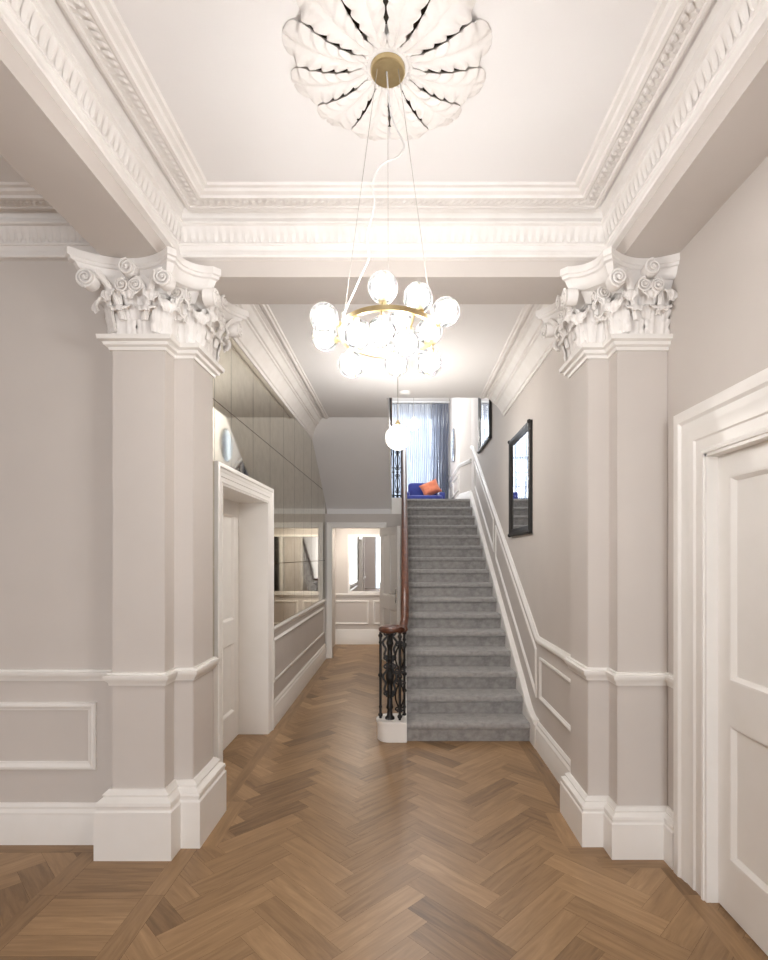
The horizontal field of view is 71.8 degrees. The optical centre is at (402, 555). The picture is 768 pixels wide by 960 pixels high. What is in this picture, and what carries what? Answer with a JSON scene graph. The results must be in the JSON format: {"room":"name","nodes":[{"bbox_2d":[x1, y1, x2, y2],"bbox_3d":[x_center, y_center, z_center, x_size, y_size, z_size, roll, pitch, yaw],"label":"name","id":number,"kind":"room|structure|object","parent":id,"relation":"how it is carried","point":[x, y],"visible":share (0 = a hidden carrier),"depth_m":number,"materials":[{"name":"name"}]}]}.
{"room":"historic interior","nodes":[
{"label":"historic interior","id":0,"kind":"room"},
{"bbox_2d":[0,261,111,801],"bbox_3d":[-2.700,-0.150,3.010,2.800,3.500,0.100,0,0,0],"label":"wall","id":1,"kind":"structure","parent":0,"point":[56,374],"depth_m":2.96,"materials":[{"name":"paint"}]},
{"bbox_2d":[0,802,96,844],"bbox_3d":[-2.775,1.488,2.946,2.450,0.225,0.028,0,0,0],"label":"baseboard","id":2,"kind":"structure","parent":1,"relation":"attached to","point":[21,823],"depth_m":2.93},
{"bbox_2d":[0,702,96,769],"bbox_3d":[-2.455,1.002,2.949,1.490,0.375,0.022,0,0,0],"label":"trim","id":3,"kind":"structure","parent":1,"relation":"attached to","point":[91,764],"depth_m":2.94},
{"bbox_2d":[0,182,99,260],"bbox_3d":[-2.783,-1.776,1.225,2.435,0.251,3.469,0,0,0],"label":"trim","id":4,"kind":"structure","parent":1,"relation":"attached to","point":[31,229],"depth_m":2.92,"materials":[{"name":"white paint"}]},
{"bbox_2d":[0,669,111,680],"bbox_3d":[-2.777,0.663,2.945,2.445,0.063,0.030,0,0,0],"label":"trim","id":5,"kind":"structure","parent":1,"relation":"attached to","point":[5,674],"depth_m":2.94,"materials":[{"name":"white wood"}]},
{"bbox_2d":[0,30,165,257],"bbox_3d":[-1.413,-1.734,-2.018,0.303,0.352,9.965,0,0,0],"label":"beam","id":6,"kind":"structure","parent":1,"relation":"attached to","point":[38,140],"depth_m":2.14,"materials":[{"name":"paint"}]},
{"bbox_2d":[0,0,767,260],"bbox_3d":[-0.059,-1.776,0.725,2.407,0.251,4.469,0,0,0],"label":"trim","id":7,"kind":"structure","parent":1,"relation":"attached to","point":[219,221],"depth_m":2.56,"materials":[{"name":"white paint"}]},
{"bbox_2d":[189,261,590,303],"bbox_3d":[-0.070,-1.734,3.120,2.990,0.352,0.320,0,0,0],"label":"beam","id":8,"kind":"structure","parent":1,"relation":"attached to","point":[241,282],"depth_m":3.01,"materials":[{"name":"paint"}]},
{"bbox_2d":[65,246,248,860],"bbox_3d":[-1.347,0.021,3.029,0.737,3.157,0.745,0,0,0],"label":"pillar","id":9,"kind":"structure","parent":0,"point":[163,310],"depth_m":2.84,"materials":[{"name":"paint"}]},
{"bbox_2d":[213,330,335,698],"bbox_3d":[-1.372,-0.950,7.330,0.306,5.100,8.540,0,0,0],"label":"wall","id":10,"kind":"structure","parent":0,"point":[255,434],"depth_m":5.39,"materials":[{"name":"paint"}]},
{"bbox_2d":[213,461,273,762],"bbox_3d":[-1.357,0.492,4.160,0.335,2.215,1.470,0,0,0],"label":"door","id":11,"kind":"structure","parent":10,"relation":"in","point":[243,677],"depth_m":4.75,"materials":[{"name":"white wood"}]},
{"bbox_2d":[227,304,328,439],"bbox_3d":[-1.087,-1.665,5.240,0.276,0.211,3.920,0,0,0],"label":"trim","id":12,"kind":"structure","parent":10,"relation":"attached to","point":[259,342],"depth_m":4.65,"materials":[{"name":"white paint"}]},
{"bbox_2d":[274,607,324,682],"bbox_3d":[-1.217,0.993,6.590,0.016,0.427,3.212,0,0,0],"label":"trim","id":13,"kind":"structure","parent":10,"relation":"attached to","point":[276,638],"depth_m":6.03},
{"bbox_2d":[274,643,325,727],"bbox_3d":[-1.211,1.482,6.590,0.028,0.235,3.420,0,0,0],"label":"baseboard","id":14,"kind":"structure","parent":10,"relation":"attached to","point":[288,695],"depth_m":6.01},
{"bbox_2d":[274,598,325,632],"bbox_3d":[-1.210,0.695,6.590,0.030,0.060,3.420,0,0,0],"label":"trim","id":15,"kind":"structure","parent":10,"relation":"attached to","point":[286,622],"depth_m":6.02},
{"bbox_2d":[312,398,391,513],"bbox_3d":[-0.699,-1.650,7.270,1.038,2.019,2.700,0,0,0],"label":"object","id":16,"kind":"structure","parent":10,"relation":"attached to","point":[353,455],"depth_m":7.55,"materials":[{"name":"paint"}]},
{"bbox_2d":[336,528,379,628],"bbox_3d":[-0.225,0.450,9.670,2.750,2.300,0.100,0,0,0],"label":"wall","id":17,"kind":"structure","parent":0,"point":[345,612],"depth_m":9.62,"materials":[{"name":"paint"}]},
{"bbox_2d":[335,601,368,623],"bbox_3d":[-1.035,1.025,9.612,0.830,0.430,0.016,0,0,0],"label":"trim","id":18,"kind":"structure","parent":17,"relation":"attached to","point":[367,602],"depth_m":9.61,"materials":[{"name":"white wood"}]},
{"bbox_2d":[335,593,379,596],"bbox_3d":[-0.235,0.710,9.605,2.730,0.060,0.030,0,0,0],"label":"trim","id":19,"kind":"structure","parent":17,"relation":"attached to","point":[336,594],"depth_m":9.60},
{"bbox_2d":[348,534,379,592],"bbox_3d":[-0.380,0.142,9.610,1.240,1.065,0.020,0,0,0],"label":"mirror","id":20,"kind":"object","parent":17,"relation":"attached to","point":[363,549],"visible":0.37,"depth_m":9.60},
{"bbox_2d":[335,629,402,643],"bbox_3d":[-0.235,1.465,9.606,2.730,0.270,0.028,0,0,0],"label":"baseboard","id":21,"kind":"structure","parent":17,"relation":"attached to","point":[342,636],"depth_m":9.59,"materials":[{"name":"white wood"}]},
{"bbox_2d":[373,601,379,623],"bbox_3d":[-0.120,1.025,9.612,0.840,0.430,0.016,0,0,0],"label":"trim","id":22,"kind":"structure","parent":17,"relation":"attached to","point":[374,602],"depth_m":9.61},
{"bbox_2d":[0,0,717,207],"bbox_3d":[-1.275,-1.950,-1.910,5.650,0.100,10.380,0,0,0],"label":"ceiling","id":23,"kind":"structure","parent":0,"point":[554,70],"depth_m":2.19,"materials":[{"name":"paint"}]},
{"bbox_2d":[282,0,491,140],"bbox_3d":[-0.058,-1.880,2.030,0.771,0.076,0.771,0,0,0],"label":"ceiling rose","id":24,"kind":"object","parent":23,"relation":"attached to","point":[339,42],"visible":0.92,"depth_m":1.98,"materials":[{"name":"white paint"}]},
{"bbox_2d":[310,52,459,378],"bbox_3d":[-0.083,-1.293,2.023,0.550,1.162,0.442,0,0,-19],"label":"chandelier","id":25,"kind":"object","parent":24,"relation":"hanging from","point":[387,68],"visible":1,"depth_m":1.98,"materials":[{"name":"white glass"}]},
{"bbox_2d":[325,514,400,657],"bbox_3d":[-0.634,0.470,8.360,1.221,2.260,0.120,0,0,0],"label":"wall","id":26,"kind":"structure","parent":0,"point":[391,520],"depth_m":8.30,"materials":[{"name":"paint"}]},
{"bbox_2d":[326,522,399,663],"bbox_3d":[-0.486,0.537,8.125,1.374,2.125,0.541,0,0,34],"label":"door","id":27,"kind":"structure","parent":26,"relation":"in","point":[389,536],"depth_m":8.10,"materials":[{"name":"white wood"}]},
{"bbox_2d":[0,644,767,959],"bbox_3d":[-1.250,1.650,1.350,5.700,0.101,16.900,0,0,0],"label":"floor","id":28,"kind":"structure","parent":0,"point":[333,840],"depth_m":2.63,"materials":[{"name":"brown wood"}]},
{"bbox_2d":[376,499,529,742],"bbox_3d":[0.430,0.333,6.724,1.332,2.534,4.401,0,0,0],"label":"staircase","id":29,"kind":"structure","parent":28,"relation":"on","point":[461,680],"depth_m":5.64,"materials":[{"name":"grey carpet"}]},
{"bbox_2d":[378,443,408,719],"bbox_3d":[-0.027,-0.199,6.608,0.269,3.285,4.094,0,0,2],"label":"balustrade","id":30,"kind":"object","parent":29,"relation":"on","point":[390,630],"visible":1,"depth_m":4.65,"materials":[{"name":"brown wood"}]},
{"bbox_2d":[259,304,533,416],"bbox_3d":[-0.048,-1.840,5.050,2.395,0.140,3.560,0,0,0],"label":"ceiling","id":31,"kind":"structure","parent":0,"point":[470,349],"depth_m":4.70,"materials":[{"name":"paint"}]},
{"bbox_2d":[385,363,410,450],"bbox_3d":[-0.048,-1.372,4.900,0.238,0.794,0.238,0,0,0],"label":"pendant lamp","id":32,"kind":"object","parent":31,"relation":"hanging from","point":[397,425],"visible":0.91,"depth_m":4.93,"materials":[{"name":"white glass"}]},
{"bbox_2d":[399,390,409,395],"bbox_3d":[0.020,-1.752,5.720,0.120,0.033,0.120,0,0,0],"label":"smoke detector","id":33,"kind":"object","parent":31,"relation":"attached to","point":[404,392],"visible":1,"depth_m":5.68,"materials":[{"name":"white plastic"}]},
{"bbox_2d":[407,502,469,506],"bbox_3d":[-0.048,-0.799,10.050,2.395,0.269,2.800,0,0,0],"label":"floor","id":34,"kind":"structure","parent":0,"point":[409,504],"depth_m":8.65,"materials":[{"name":"grey carpet"}]},
{"bbox_2d":[392,498,400,513],"bbox_3d":[-0.090,-0.729,8.622,0.220,0.430,0.055,0,0,0],"label":"trim","id":35,"kind":"structure","parent":34,"relation":"attached to","point":[396,502],"depth_m":8.61,"materials":[{"name":"white wood"}]},
{"bbox_2d":[389,398,401,497],"bbox_3d":[-0.109,-2.202,7.293,0.218,2.525,2.714,0,0,0],"label":"balustrade","id":36,"kind":"object","parent":35,"relation":"on","point":[397,453],"visible":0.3,"depth_m":8.61,"materials":[{"name":"black metal"}]},
{"bbox_2d":[407,483,444,498],"bbox_3d":[0.415,-1.214,10.575,0.810,0.560,0.850,0,0,0],"label":"armchair","id":37,"kind":"object","parent":34,"relation":"on","point":[414,491],"visible":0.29,"depth_m":10.22,"materials":[{"name":"blue fabric"}]},
{"bbox_2d":[419,479,441,494],"bbox_3d":[0.550,-1.354,10.640,0.468,0.424,0.203,0,0,0],"label":"cushion","id":38,"kind":"object","parent":37,"relation":"on","point":[430,488],"visible":0.9,"depth_m":10.57,"materials":[{"name":"orange fabric"}]},
{"bbox_2d":[449,398,470,498],"bbox_3d":[1.062,-2.207,10.125,0.145,2.586,2.750,0,0,0],"label":"wall","id":39,"kind":"structure","parent":0,"point":[459,408],"depth_m":9.22,"materials":[{"name":"paint"}]},
{"bbox_2d":[392,398,449,400],"bbox_3d":[-0.048,-3.416,8.700,2.355,0.171,5.400,0,0,0],"label":"trim","id":40,"kind":"structure","parent":39,"relation":"attached to","point":[393,399],"depth_m":11.37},
{"bbox_2d":[392,401,449,403],"bbox_3d":[-0.007,-3.257,11.250,1.985,0.025,0.100,0,0,0],"label":"track","id":41,"kind":"object","parent":39,"relation":"attached to","point":[394,402],"visible":0.64,"depth_m":11.20,"materials":[{"name":"white plastic"}]},
{"bbox_2d":[392,403,430,497],"bbox_3d":[-0.182,-2.097,11.260,1.553,2.286,0.057,0,0,0],"label":"curtain","id":42,"kind":"object","parent":41,"relation":"hanging from","point":[418,449],"visible":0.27,"depth_m":11.26,"materials":[{"name":"white fabric"}]},
{"bbox_2d":[431,403,448,498],"bbox_3d":[0.785,-2.097,11.240,0.388,2.286,0.076,0,0,0],"label":"curtain","id":43,"kind":"object","parent":41,"relation":"hanging from","point":[439,412],"visible":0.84,"depth_m":11.24,"materials":[{"name":"fabric"}]},
{"bbox_2d":[451,428,455,461],"bbox_3d":[0.972,-2.140,10.240,0.035,0.640,0.640,0,0,0],"label":"round mirror","id":44,"kind":"object","parent":39,"relation":"attached to","point":[453,437],"visible":1,"depth_m":10.17,"materials":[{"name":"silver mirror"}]},
{"bbox_2d":[453,474,458,495],"bbox_3d":[0.982,-1.305,9.850,0.016,0.290,0.900,0,0,0],"label":"trim","id":45,"kind":"structure","parent":39,"relation":"attached to","point":[458,474],"depth_m":9.74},
{"bbox_2d":[449,459,470,482],"bbox_3d":[0.991,-1.580,10.069,0.139,0.060,2.660,0,0,-3],"label":"trim","id":46,"kind":"structure","parent":39,"relation":"attached to","point":[468,460],"depth_m":9.24,"materials":[{"name":"white wood"}]},
{"bbox_2d":[455,491,470,498],"bbox_3d":[0.993,-1.009,10.070,0.134,0.150,2.659,0,0,-3],"label":"baseboard","id":47,"kind":"structure","parent":39,"relation":"attached to","point":[465,495],"depth_m":9.00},
{"bbox_2d":[471,330,570,759],"bbox_3d":[1.280,-0.950,7.435,0.300,5.100,8.330,0,0,0],"label":"wall","id":48,"kind":"structure","parent":0,"point":[541,558],"depth_m":4.26,"materials":[{"name":"paint"}]},
{"bbox_2d":[474,461,493,551],"bbox_3d":[1.122,-0.769,7.450,0.016,1.437,1.740,0,0,0],"label":"trim","id":49,"kind":"structure","parent":48,"relation":"attached to","point":[492,544],"depth_m":7.25,"materials":[{"name":"white paint"}]},
{"bbox_2d":[477,398,491,453],"bbox_3d":[1.105,-1.995,7.245,0.047,1.006,1.024,0,0,0],"label":"wall mirror","id":50,"kind":"object","parent":48,"relation":"attached to","point":[484,405],"visible":0.54,"depth_m":7.27,"materials":[{"name":"black paint"}]},
{"bbox_2d":[480,398,488,446],"bbox_3d":[1.123,-1.995,7.245,0.010,0.860,0.880,0,0,0],"label":"mirror glass","id":51,"kind":"object","parent":50,"relation":"attached to","point":[484,403],"depth_m":7.27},
{"bbox_2d":[469,492,538,747],"bbox_3d":[1.104,0.272,6.552,0.052,2.655,4.305,0,0,0],"label":"trim","id":52,"kind":"structure","parent":48,"relation":"attached to","point":[528,712],"depth_m":5.52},
{"bbox_2d":[495,525,536,697],"bbox_3d":[1.122,0.408,5.455,0.016,1.572,1.970,0,0,0],"label":"trim","id":53,"kind":"structure","parent":48,"relation":"attached to","point":[534,686],"depth_m":5.12,"materials":[{"name":"white wood"}]},
{"bbox_2d":[480,304,560,415],"bbox_3d":[0.992,-1.665,4.600,0.276,0.211,2.640,0,0,0],"label":"trim","id":54,"kind":"structure","parent":48,"relation":"attached to","point":[528,352],"depth_m":4.56,"materials":[{"name":"white paint"}]},
{"bbox_2d":[508,419,532,536],"bbox_3d":[1.105,-0.695,5.060,0.047,1.006,0.894,0,0,0],"label":"wall mirror","id":55,"kind":"object","parent":48,"relation":"attached to","point":[521,444],"visible":1,"depth_m":5.00,"materials":[{"name":"black paint"}]},
{"bbox_2d":[512,432,527,528],"bbox_3d":[1.123,-0.695,5.060,0.010,0.860,0.750,0,0,0],"label":"mirror glass","id":56,"kind":"object","parent":55,"relation":"attached to","point":[520,443],"depth_m":5.04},
{"bbox_2d":[470,445,570,659],"bbox_3d":[1.115,-0.548,6.004,0.030,2.548,5.488,0,0,0],"label":"trim","id":57,"kind":"structure","parent":48,"relation":"attached to","point":[552,648],"depth_m":5.05,"materials":[{"name":"white wood"}]},
{"bbox_2d":[535,722,570,783],"bbox_3d":[1.114,1.487,3.910,0.032,0.226,1.300,0,0,0],"label":"baseboard","id":58,"kind":"structure","parent":48,"relation":"attached to","point":[554,757],"depth_m":3.94,"materials":[{"name":"white wood"}]},
{"bbox_2d":[539,657,570,731],"bbox_3d":[1.122,1.005,3.860,0.016,0.350,1.000,0,0,0],"label":"trim","id":59,"kind":"structure","parent":48,"relation":"attached to","point":[558,716],"depth_m":4.01,"materials":[{"name":"white wood"}]},
{"bbox_2d":[536,246,679,869],"bbox_3d":[1.137,0.021,3.029,0.586,3.157,0.745,0,0,0],"label":"pillar","id":60,"kind":"structure","parent":0,"point":[614,310],"depth_m":2.84,"materials":[{"name":"paint"}]},
{"bbox_2d":[668,156,767,809],"bbox_3d":[1.520,-0.150,-1.800,0.200,3.500,10.400,0,0,0],"label":"wall","id":61,"kind":"structure","parent":0,"point":[718,326],"depth_m":2.40,"materials":[{"name":"paint"}]},
{"bbox_2d":[616,31,767,257],"bbox_3d":[1.285,-1.734,-2.018,0.280,0.352,9.965,0,0,0],"label":"beam","id":62,"kind":"structure","parent":61,"relation":"attached to","point":[731,143],"depth_m":2.15,"materials":[{"name":"paint"}]},
{"bbox_2d":[673,368,767,955],"bbox_3d":[1.485,0.445,2.005,0.230,2.310,1.380,0,0,0],"label":"door","id":63,"kind":"structure","parent":61,"relation":"in","point":[720,443],"depth_m":2.39,"materials":[{"name":"white wood"}]},
{"bbox_3d":[-0.097,-3.550,8.750,2.855,0.100,5.900,0,0,0],"label":"ceiling","id":64,"kind":"structure","parent":0,"visible":0},
{"bbox_2d":[408,398,418,430],"bbox_3d":[0.190,-2.872,9.500,0.210,1.254,0.210,0,0,0],"label":"pendant lamp","id":65,"kind":"object","parent":64,"relation":"hanging from","point":[413,419],"visible":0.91,"depth_m":9.50,"materials":[{"name":"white glass"}]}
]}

